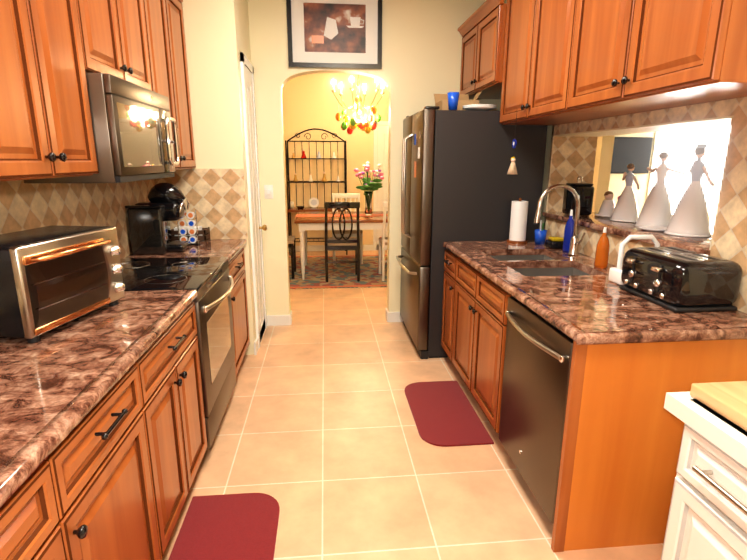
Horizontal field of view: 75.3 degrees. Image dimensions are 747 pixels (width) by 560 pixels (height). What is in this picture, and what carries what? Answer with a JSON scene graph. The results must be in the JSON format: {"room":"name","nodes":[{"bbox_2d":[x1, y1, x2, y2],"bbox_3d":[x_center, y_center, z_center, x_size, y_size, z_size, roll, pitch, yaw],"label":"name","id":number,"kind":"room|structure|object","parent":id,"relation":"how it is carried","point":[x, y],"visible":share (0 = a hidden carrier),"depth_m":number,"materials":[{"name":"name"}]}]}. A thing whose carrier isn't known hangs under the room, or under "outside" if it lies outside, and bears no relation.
{"room":"kitchen","nodes":[
{"label":"kitchen","id":0,"kind":"room"},
{"bbox_2d":[182,0,255,354],"bbox_3d":[-1.060,-0.170,0.916,0.760,2.900,6.700,-1,14,-6],"label":"wall","id":1,"kind":"structure","parent":0,"point":[217,37],"depth_m":3.39,"materials":[{"name":"beige paint"}]},
{"bbox_2d":[0,152,7,180],"bbox_3d":[-1.155,-0.731,0.830,0.335,1.140,0.700,-1,14,-6],"label":"upper cabinet","id":2,"kind":"object","parent":1,"relation":"attached to","point":[2,178],"depth_m":1.39,"materials":[{"name":"brown wood"}]},
{"bbox_2d":[0,0,99,180],"bbox_3d":[-1.223,-0.897,1.501,0.335,1.140,0.690,-1,14,-6],"label":"upper cabinet","id":3,"kind":"object","parent":1,"relation":"attached to","point":[52,52],"depth_m":1.62,"materials":[{"name":"brown wood"}]},
{"bbox_2d":[0,169,247,258],"bbox_3d":[-1.045,-0.025,1.419,0.638,0.514,4.400,-1,14,-6],"label":"wall tiles","id":4,"kind":"structure","parent":1,"relation":"attached to","point":[216,198],"depth_m":2.86,"materials":[{"name":"beige tile"}]},
{"bbox_2d":[92,0,163,94],"bbox_3d":[-1.294,-1.263,2.153,0.335,0.743,0.759,-1,14,-6],"label":"upper cabinet","id":5,"kind":"object","parent":1,"relation":"attached to","point":[125,29],"depth_m":2.31,"materials":[{"name":"brown wood"}]},
{"bbox_2d":[24,72,179,182],"bbox_3d":[-1.251,-0.694,2.299,0.424,0.426,0.756,-1,14,-6],"label":"microwave","id":6,"kind":"object","parent":5,"relation":"attached to","point":[132,129],"visible":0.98,"depth_m":2.07,"materials":[{"name":"silver metal"}]},
{"bbox_2d":[152,0,195,169],"bbox_3d":[-1.371,-1.256,2.949,0.335,1.140,0.790,-1,14,-6],"label":"upper cabinet","id":7,"kind":"object","parent":1,"relation":"attached to","point":[170,33],"depth_m":3.06,"materials":[{"name":"brown wood"}]},
{"bbox_2d":[240,52,266,347],"bbox_3d":[-0.943,-0.595,3.985,0.078,2.250,0.550,-1,14,-6],"label":"door","id":8,"kind":"structure","parent":1,"relation":"attached to","point":[250,124],"depth_m":3.92,"materials":[{"name":"white wood"}]},
{"bbox_2d":[254,317,267,354],"bbox_3d":[-0.973,0.464,4.180,0.014,0.100,0.714,-1,14,-6],"label":"baseboard","id":9,"kind":"structure","parent":1,"relation":"attached to","point":[256,345],"depth_m":3.92,"materials":[{"name":"white paint"}]},
{"bbox_2d":[282,73,388,245],"bbox_3d":[-0.544,-1.923,7.998,4.940,2.900,0.120,-1,14,-6],"label":"wall","id":10,"kind":"structure","parent":0,"point":[309,101],"depth_m":7.82,"materials":[{"name":"beige paint"}]},
{"bbox_2d":[288,245,381,251],"bbox_3d":[-0.542,-0.548,8.270,4.700,0.100,0.013,-1,14,-6],"label":"baseboard","id":11,"kind":"structure","parent":10,"relation":"attached to","point":[309,247],"depth_m":8.23,"materials":[{"name":"white paint"}]},
{"bbox_2d":[373,121,388,249],"bbox_3d":[0.467,-1.548,8.121,0.940,2.120,0.020,-1,14,-6],"label":"door frame","id":12,"kind":"structure","parent":10,"relation":"attached to","point":[380,149],"depth_m":8.00,"materials":[{"name":"white"}]},
{"bbox_2d":[248,0,506,314],"bbox_3d":[0.192,-1.022,4.372,2.670,2.900,0.140,-1,14,-6],"label":"wall","id":13,"kind":"structure","parent":0,"point":[421,51],"depth_m":4.13,"materials":[{"name":"beige paint"}]},
{"bbox_2d":[264,185,272,198],"bbox_3d":[-0.919,-0.772,4.243,0.075,0.120,0.012,-1,14,-6],"label":"switch plate","id":14,"kind":"object","parent":13,"relation":"attached to","point":[268,191],"visible":1,"depth_m":4.24,"materials":[{"name":"white paint"}]},
{"bbox_2d":[286,0,381,68],"bbox_3d":[-0.316,-2.066,3.974,0.773,0.605,0.030,-1,14,-6],"label":"picture frame","id":15,"kind":"object","parent":13,"relation":"attached to","point":[346,34],"visible":0.98,"depth_m":3.98,"materials":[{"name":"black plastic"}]},
{"bbox_2d":[386,311,402,321],"bbox_3d":[0.663,0.345,4.680,1.068,0.100,0.014,-1,14,-6],"label":"baseboard","id":16,"kind":"structure","parent":13,"relation":"attached to","point":[390,316],"depth_m":4.63,"materials":[{"name":"white paint"}]},
{"bbox_2d":[161,250,662,559],"bbox_3d":[1.547,0.603,4.064,11.400,0.100,12.500,-1,14,-6],"label":"floor","id":17,"kind":"structure","parent":0,"point":[327,447],"depth_m":2.51,"materials":[{"name":"tile"}]},
{"bbox_2d":[0,440,95,559],"bbox_3d":[-0.964,0.887,0.833,0.640,0.888,0.633,-1,14,-6],"label":"base cabinet","id":18,"kind":"object","parent":17,"relation":"on","point":[46,518],"depth_m":1.05,"materials":[{"name":"brown wood"}]},
{"bbox_2d":[0,239,246,506],"bbox_3d":[-1.050,0.245,1.485,0.629,0.040,4.398,-1,14,-6],"label":"countertop","id":19,"kind":"structure","parent":18,"relation":"on","point":[57,384],"depth_m":1.40,"materials":[{"name":"stone"}]},
{"bbox_2d":[0,226,125,342],"bbox_3d":[-1.170,-0.006,1.755,0.344,0.316,0.500,2,14,6],"label":"toaster oven","id":20,"kind":"object","parent":19,"relation":"on","point":[52,277],"visible":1,"depth_m":1.62,"materials":[{"name":"silver metal"}]},
{"bbox_2d":[125,182,190,254],"bbox_3d":[-1.362,-0.400,3.099,0.327,0.435,0.283,-1,14,-6],"label":"coffee maker","id":21,"kind":"object","parent":19,"relation":"on","point":[153,217],"visible":1,"depth_m":3.01,"materials":[{"name":"black plastic"},{"name":"chrome"}]},
{"bbox_2d":[177,209,199,244],"bbox_3d":[-1.284,-0.364,3.349,0.138,0.244,0.052,-1,14,-6],"label":"rack","id":22,"kind":"object","parent":19,"relation":"on","point":[191,231],"visible":0.83,"depth_m":3.33,"materials":[{"name":"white plastic"}]},
{"bbox_2d":[170,226,210,242],"bbox_3d":[-1.328,-0.331,3.504,0.250,0.104,0.140,-1,14,-6],"label":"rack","id":23,"kind":"object","parent":19,"relation":"on","point":[203,235],"visible":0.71,"depth_m":3.45,"materials":[{"name":"black metal"}]},
{"bbox_2d":[64,352,172,559],"bbox_3d":[-1.019,0.752,1.376,0.640,0.888,0.527,-1,14,-6],"label":"base cabinet","id":24,"kind":"object","parent":17,"relation":"on","point":[112,476],"depth_m":1.46,"materials":[{"name":"brown wood"}]},
{"bbox_2d":[146,302,206,531],"bbox_3d":[-1.078,0.607,1.961,0.640,0.888,0.717,-1,14,-6],"label":"base cabinet","id":25,"kind":"object","parent":17,"relation":"on","point":[178,372],"depth_m":1.99,"materials":[{"name":"brown wood"}]},
{"bbox_2d":[120,257,235,449],"bbox_3d":[-1.122,0.407,2.673,0.702,0.935,0.758,-1,14,-6],"label":"range","id":26,"kind":"object","parent":17,"relation":"on","point":[209,280],"visible":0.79,"depth_m":2.55,"materials":[{"name":"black metal"}]},
{"bbox_2d":[168,493,279,559],"bbox_3d":[-0.577,1.112,1.751,0.402,0.010,1.005,-1,14,-6],"label":"mat","id":27,"kind":"object","parent":17,"relation":"on","point":[242,526],"visible":1,"depth_m":2.02,"materials":[{"name":"red fabric"}]},
{"bbox_2d":[228,260,240,375],"bbox_3d":[-1.151,0.430,2.676,0.640,0.888,0.800,-1,14,-6],"label":"base cabinet","id":28,"kind":"object","parent":17,"relation":"on","point":[232,264],"depth_m":3.22,"materials":[{"name":"brown wood"}]},
{"bbox_2d":[231,248,249,363],"bbox_3d":[-1.223,0.254,3.384,0.640,0.888,0.702,-1,14,-6],"label":"base cabinet","id":29,"kind":"object","parent":17,"relation":"on","point":[241,290],"depth_m":3.50,"materials":[{"name":"brown wood"}]},
{"bbox_2d":[285,128,347,255],"bbox_3d":[-0.908,-1.417,7.821,0.942,2.000,0.386,-1,14,-6],"label":"rack","id":30,"kind":"object","parent":17,"relation":"on","point":[309,209],"visible":0.92,"depth_m":7.79,"materials":[{"name":"black metal"}]},
{"bbox_2d":[290,201,304,208],"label":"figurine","id":31,"kind":"object","parent":30,"relation":"on","point":[291,203],"depth_m":7.81,"materials":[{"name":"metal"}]},
{"bbox_2d":[309,197,318,207],"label":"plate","id":32,"kind":"object","parent":30,"relation":"on","point":[313,202],"depth_m":7.95,"materials":[{"name":"white ceramic"}]},
{"bbox_2d":[322,172,326,181],"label":"figurine","id":33,"kind":"object","parent":30,"relation":"on","point":[324,179],"depth_m":7.77,"materials":[{"name":"gold metal"}]},
{"bbox_2d":[289,255,386,289],"bbox_3d":[-0.196,-0.152,6.857,3.000,0.012,2.070,-1,14,-6],"label":"dining rug","id":34,"kind":"object","parent":17,"relation":"on","point":[342,275],"visible":0.38,"depth_m":6.52,"materials":[{"name":"multicoloured fabric"}]},
{"bbox_2d":[288,236,295,278],"bbox_3d":[-1.284,-0.550,6.338,0.488,1.005,0.440,-1,14,-6],"label":"end chair","id":35,"kind":"object","parent":34,"relation":"on","point":[291,242],"visible":0.17,"depth_m":6.24,"materials":[{"name":"black"}]},
{"bbox_2d":[294,211,387,279],"bbox_3d":[-0.155,-0.497,6.616,1.750,0.774,1.030,-1,14,-6],"label":"dining table","id":36,"kind":"object","parent":34,"relation":"on","point":[366,223],"visible":0.5,"depth_m":6.09,"materials":[{"name":"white wood"}]},
{"bbox_2d":[296,214,387,224],"bbox_3d":[-0.153,-0.814,6.532,1.756,0.124,0.280,-1,14,-6],"label":"table runner","id":37,"kind":"object","parent":36,"relation":"on","point":[320,215],"visible":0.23,"depth_m":6.47,"materials":[{"name":"orange fabric"}]},
{"bbox_2d":[354,162,383,215],"bbox_3d":[-0.057,-1.206,6.406,0.414,0.698,0.403,-1,14,-6],"label":"vase","id":38,"kind":"object","parent":37,"relation":"on","point":[372,185],"visible":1,"depth_m":6.38,"materials":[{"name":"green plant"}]},
{"bbox_2d":[324,202,359,281],"bbox_3d":[-0.403,-0.505,6.165,0.440,1.005,0.488,-1,14,-6],"label":"chair","id":39,"kind":"object","parent":34,"relation":"on","point":[342,243],"visible":1,"depth_m":5.98,"materials":[{"name":"black"}]},
{"bbox_2d":[332,193,362,264],"bbox_3d":[-0.398,-0.775,7.256,0.440,1.005,0.488,-1,14,-6],"label":"chair","id":40,"kind":"object","parent":34,"relation":"on","point":[345,196],"visible":0.6,"depth_m":7.15,"materials":[{"name":"white paint"}]},
{"bbox_2d":[379,202,387,280],"bbox_3d":[0.309,-0.520,6.234,0.440,1.005,0.488,-1,14,-6],"label":"chair","id":41,"kind":"object","parent":34,"relation":"on","point":[383,241],"visible":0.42,"depth_m":6.08,"materials":[{"name":"white paint"}]},
{"bbox_2d":[441,249,451,350],"bbox_3d":[0.906,0.222,3.540,0.797,0.888,0.344,-1,14,-6],"label":"base cabinet","id":42,"kind":"object","parent":17,"relation":"on","point":[446,254],"depth_m":3.58,"materials":[{"name":"brown wood"}]},
{"bbox_2d":[404,381,493,446],"bbox_3d":[0.427,0.805,3.002,0.389,0.010,0.770,-1,14,-6],"label":"mat","id":43,"kind":"object","parent":17,"relation":"on","point":[444,414],"visible":0.98,"depth_m":2.92,"materials":[{"name":"red fabric"}]},
{"bbox_2d":[396,106,547,358],"bbox_3d":[0.705,-0.405,4.020,0.981,1.873,0.893,-1,14,-6],"label":"fridge","id":44,"kind":"object","parent":17,"relation":"on","point":[458,183],"visible":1,"depth_m":3.53,"materials":[{"name":"grey metal"}]},
{"bbox_2d":[447,92,458,109],"bbox_3d":[0.564,-1.265,3.429,0.084,0.115,0.084,-1,14,-6],"label":"cup","id":45,"kind":"object","parent":44,"relation":"on","point":[453,98],"visible":0.96,"depth_m":3.40,"materials":[{"name":"blue plastic"}]},
{"bbox_2d":[434,91,481,109],"bbox_3d":[0.660,-1.369,3.735,0.334,0.170,0.302,-1,14,-6],"label":"box","id":46,"kind":"object","parent":44,"relation":"on","point":[441,101],"visible":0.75,"depth_m":3.66,"materials":[{"name":"brown cardboard"}]},
{"bbox_2d":[463,104,496,110],"bbox_3d":[0.761,-1.233,3.477,0.244,0.032,0.244,-1,14,-6],"label":"plate","id":47,"kind":"object","parent":44,"relation":"on","point":[480,107],"visible":0.94,"depth_m":3.39,"materials":[{"name":"white ceramic"}]},
{"bbox_2d":[445,253,501,419],"bbox_3d":[0.968,0.373,2.931,0.797,0.888,0.954,-1,14,-6],"label":"base cabinet","id":48,"kind":"object","parent":17,"relation":"on","point":[472,296],"depth_m":2.94,"materials":[{"name":"brown wood"}]},
{"bbox_2d":[499,297,572,523],"bbox_3d":[0.943,0.571,2.163,0.640,0.874,0.615,-1,14,-6],"label":"dishwasher","id":49,"kind":"object","parent":17,"relation":"on","point":[537,363],"visible":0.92,"depth_m":2.04,"materials":[{"name":"silver metal"}]},
{"bbox_2d":[489,289,746,551],"bbox_3d":[1.045,0.561,2.175,0.797,0.888,0.677,-1,14,-6],"label":"base cabinet","id":50,"kind":"object","parent":17,"relation":"on","point":[622,435],"depth_m":1.83,"materials":[{"name":"brown wood"}]},
{"bbox_2d":[443,240,746,344],"bbox_3d":[0.995,-0.036,2.646,0.782,0.040,1.966,-1,14,-6],"label":"countertop","id":51,"kind":"structure","parent":50,"relation":"on","point":[596,306],"depth_m":2.02,"materials":[{"name":"stone"}]},
{"bbox_2d":[506,198,527,243],"bbox_3d":[1.048,-0.432,3.493,0.150,0.320,0.150,-1,14,-6],"label":"paper towel","id":52,"kind":"object","parent":51,"relation":"on","point":[518,220],"visible":0.96,"depth_m":3.45,"materials":[{"name":"white paper"}]},
{"bbox_2d":[491,255,554,260],"bbox_3d":[0.948,0.018,3.118,0.462,0.288,0.372,-1,14,-6],"label":"sink bowl","id":53,"kind":"object","parent":51,"relation":"in","point":[498,257],"depth_m":3.27,"materials":[{"name":"silver metal"}]},
{"bbox_2d":[535,220,546,244],"bbox_3d":[1.186,-0.339,3.432,0.086,0.170,0.085,-1,14,-6],"label":"cup","id":54,"kind":"object","parent":51,"relation":"on","point":[540,236],"visible":1,"depth_m":3.41,"materials":[{"name":"blue plastic"}]},
{"bbox_2d":[514,267,589,275],"bbox_3d":[0.987,0.114,2.729,0.462,0.288,0.377,-1,14,-6],"label":"sink bowl","id":55,"kind":"object","parent":51,"relation":"in","point":[569,271],"depth_m":2.88,"materials":[{"name":"silver metal"}]},
{"bbox_2d":[545,236,562,248],"bbox_3d":[1.241,-0.256,3.297,0.100,0.074,0.110,-1,14,-6],"label":"sponge holder","id":56,"kind":"object","parent":51,"relation":"on","point":[553,242],"visible":0.81,"depth_m":3.25,"materials":[{"name":"black plastic"}]},
{"bbox_2d":[533,184,585,255],"bbox_3d":[1.138,-0.364,2.971,0.317,0.441,0.113,-1,14,-6],"label":"faucet","id":57,"kind":"object","parent":51,"relation":"on","point":[575,242],"visible":1,"depth_m":2.96,"materials":[{"name":"silver metal"}]},
{"bbox_2d":[562,209,573,252],"bbox_3d":[1.266,-0.317,3.125,0.062,0.274,0.088,-1,14,-6],"label":"soap","id":58,"kind":"object","parent":51,"relation":"on","point":[568,230],"visible":0.79,"depth_m":3.10,"materials":[{"name":"blue plastic"}]},
{"bbox_2d":[594,227,609,267],"bbox_3d":[1.272,-0.181,2.683,0.069,0.224,0.069,-1,14,-6],"label":"soap","id":59,"kind":"object","parent":51,"relation":"on","point":[602,253],"visible":1,"depth_m":2.66,"materials":[{"name":"orange plastic"}]},
{"bbox_2d":[608,235,659,284],"bbox_3d":[1.277,-0.102,2.338,0.220,0.236,0.105,-1,14,-6],"label":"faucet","id":60,"kind":"object","parent":51,"relation":"on","point":[615,273],"visible":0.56,"depth_m":2.31,"materials":[{"name":"white plastic"}]},
{"bbox_2d":[619,247,742,312],"bbox_3d":[1.277,-0.015,2.062,0.315,0.201,0.400,-1,14,-6],"label":"toaster","id":61,"kind":"object","parent":51,"relation":"on","point":[676,280],"visible":1,"depth_m":1.90,"materials":[{"name":"black metal"}]},
{"bbox_2d":[661,381,746,559],"bbox_3d":[1.229,0.854,1.003,0.655,0.882,1.247,-1,14,-6],"label":"cabinet","id":62,"kind":"object","parent":17,"relation":"on","point":[707,517],"visible":1,"depth_m":1.31,"materials":[{"name":"white paint"}]},
{"bbox_2d":[592,135,614,212],"bbox_3d":[2.040,-1.520,6.404,0.120,2.900,3.660,-1,14,-6],"label":"wall","id":63,"kind":"structure","parent":0,"point":[605,144],"depth_m":4.65,"materials":[{"name":"beige paint"}]},
{"bbox_2d":[608,132,654,215],"bbox_3d":[4.056,-1.512,6.394,5.430,2.900,0.120,-1,14,-6],"label":"wall","id":64,"kind":"structure","parent":0,"point":[617,184],"depth_m":6.31,"materials":[{"name":"beige paint"}]},
{"bbox_2d":[610,137,652,173],"bbox_3d":[3.185,-1.591,6.186,0.720,0.450,0.071,-1,14,-6],"label":"wall-mounted tv","id":65,"kind":"object","parent":64,"relation":"attached to","point":[636,151],"visible":0.65,"depth_m":6.16,"materials":[{"name":"black"}]},
{"bbox_2d":[646,125,730,233],"bbox_3d":[4.525,-1.260,6.424,1.860,2.220,0.034,-1,14,-6],"label":"living room window","id":66,"kind":"structure","parent":64,"relation":"in","point":[675,144],"depth_m":6.30,"materials":[{"name":"white glass"}]},
{"bbox_2d":[539,97,741,228],"bbox_3d":[1.692,-0.228,1.181,0.330,2.900,6.700,-1,14,-6],"label":"wall","id":67,"kind":"structure","parent":0,"point":[547,158],"depth_m":3.58,"materials":[{"name":"beige paint"}]},
{"bbox_2d":[458,0,501,98],"bbox_3d":[1.004,-1.744,3.727,0.485,0.555,0.920,-1,14,-6],"label":"upper cabinet","id":68,"kind":"object","parent":67,"relation":"attached to","point":[479,53],"depth_m":3.64,"materials":[{"name":"brown wood"}]},
{"bbox_2d":[494,0,613,124],"bbox_3d":[1.119,-1.435,2.833,0.440,0.943,0.975,-1,14,-6],"label":"upper cabinet","id":69,"kind":"object","parent":67,"relation":"attached to","point":[543,62],"depth_m":2.90,"materials":[{"name":"brown wood"}]},
{"bbox_2d":[507,114,516,173],"bbox_3d":[0.892,-0.873,3.062,0.070,0.400,0.067,-1,14,-6],"label":"hanging ornament","id":70,"kind":"object","parent":69,"relation":"hanging from","point":[512,169],"visible":1,"depth_m":3.08,"materials":[{"name":"white"}]},
{"bbox_2d":[542,212,710,254],"bbox_3d":[1.522,-0.305,2.853,0.375,0.034,1.599,-1,14,-6],"label":"sill","id":71,"kind":"structure","parent":67,"relation":"attached to","point":[626,229],"depth_m":2.63,"materials":[{"name":"stone"}]},
{"bbox_2d":[562,175,593,214],"bbox_3d":[1.432,-0.594,3.383,0.150,0.269,0.160,-1,14,-6],"label":"canister","id":72,"kind":"object","parent":71,"relation":"on","point":[585,192],"visible":0.92,"depth_m":3.32,"materials":[{"name":"black"}]},
{"bbox_2d":[595,191,614,216],"bbox_3d":[1.597,-0.519,3.294,0.120,0.169,0.110,-1,14,-6],"label":"figurine","id":73,"kind":"object","parent":71,"relation":"on","point":[607,207],"visible":0.94,"depth_m":3.27,"materials":[{"name":"white ceramic"}]},
{"bbox_2d":[609,164,639,221],"bbox_3d":[1.592,-0.548,3.029,0.171,0.352,0.175,-1,14,-6],"label":"figurine","id":74,"kind":"object","parent":71,"relation":"on","point":[625,209],"visible":0.98,"depth_m":3.00,"materials":[{"name":"white ceramic"}]},
{"bbox_2d":[634,151,685,226],"bbox_3d":[1.612,-0.510,2.733,0.206,0.420,0.261,-1,14,-6],"label":"figurine","id":75,"kind":"object","parent":71,"relation":"on","point":[656,210],"visible":0.88,"depth_m":2.69,"materials":[{"name":"white ceramic"}]},
{"bbox_2d":[664,143,714,236],"bbox_3d":[1.621,-0.456,2.443,0.213,0.454,0.216,-1,14,-6],"label":"figurine","id":76,"kind":"object","parent":71,"relation":"on","point":[690,217],"visible":1,"depth_m":2.41,"materials":[{"name":"white ceramic"}]},
{"bbox_2d":[544,97,746,312],"bbox_3d":[1.550,-0.463,2.584,0.343,0.819,2.050,-1,14,-6],"label":"wall tiles","id":77,"kind":"structure","parent":67,"relation":"attached to","point":[573,152],"depth_m":2.36,"materials":[{"name":"beige tile"}]},
{"bbox_2d":[554,0,746,115],"bbox_3d":[1.214,-1.204,1.899,0.440,0.943,0.958,-1,14,-6],"label":"upper cabinet","id":78,"kind":"object","parent":67,"relation":"attached to","point":[620,57],"depth_m":1.88,"materials":[{"name":"brown wood"}]},
{"bbox_2d":[637,225,666,231],"bbox_3d":[1.526,-0.278,2.633,0.170,0.018,0.167,-1,14,-6],"label":"plate","id":79,"kind":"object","parent":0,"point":[652,228],"depth_m":2.66,"materials":[{"name":"white ceramic"}]},
{"bbox_3d":[1.555,-2.309,3.343,11.400,0.100,12.500,-1,14,-6],"label":"ceiling","id":80,"kind":"structure","parent":0,"visible":0},
{"bbox_2d":[331,75,384,133],"bbox_3d":[-0.190,-2.393,6.095,0.687,1.068,0.664,-1,14,-6],"label":"chandelier","id":81,"kind":"object","parent":80,"relation":"hanging from","point":[365,126],"visible":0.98,"depth_m":6.09,"materials":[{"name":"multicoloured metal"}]}
]}

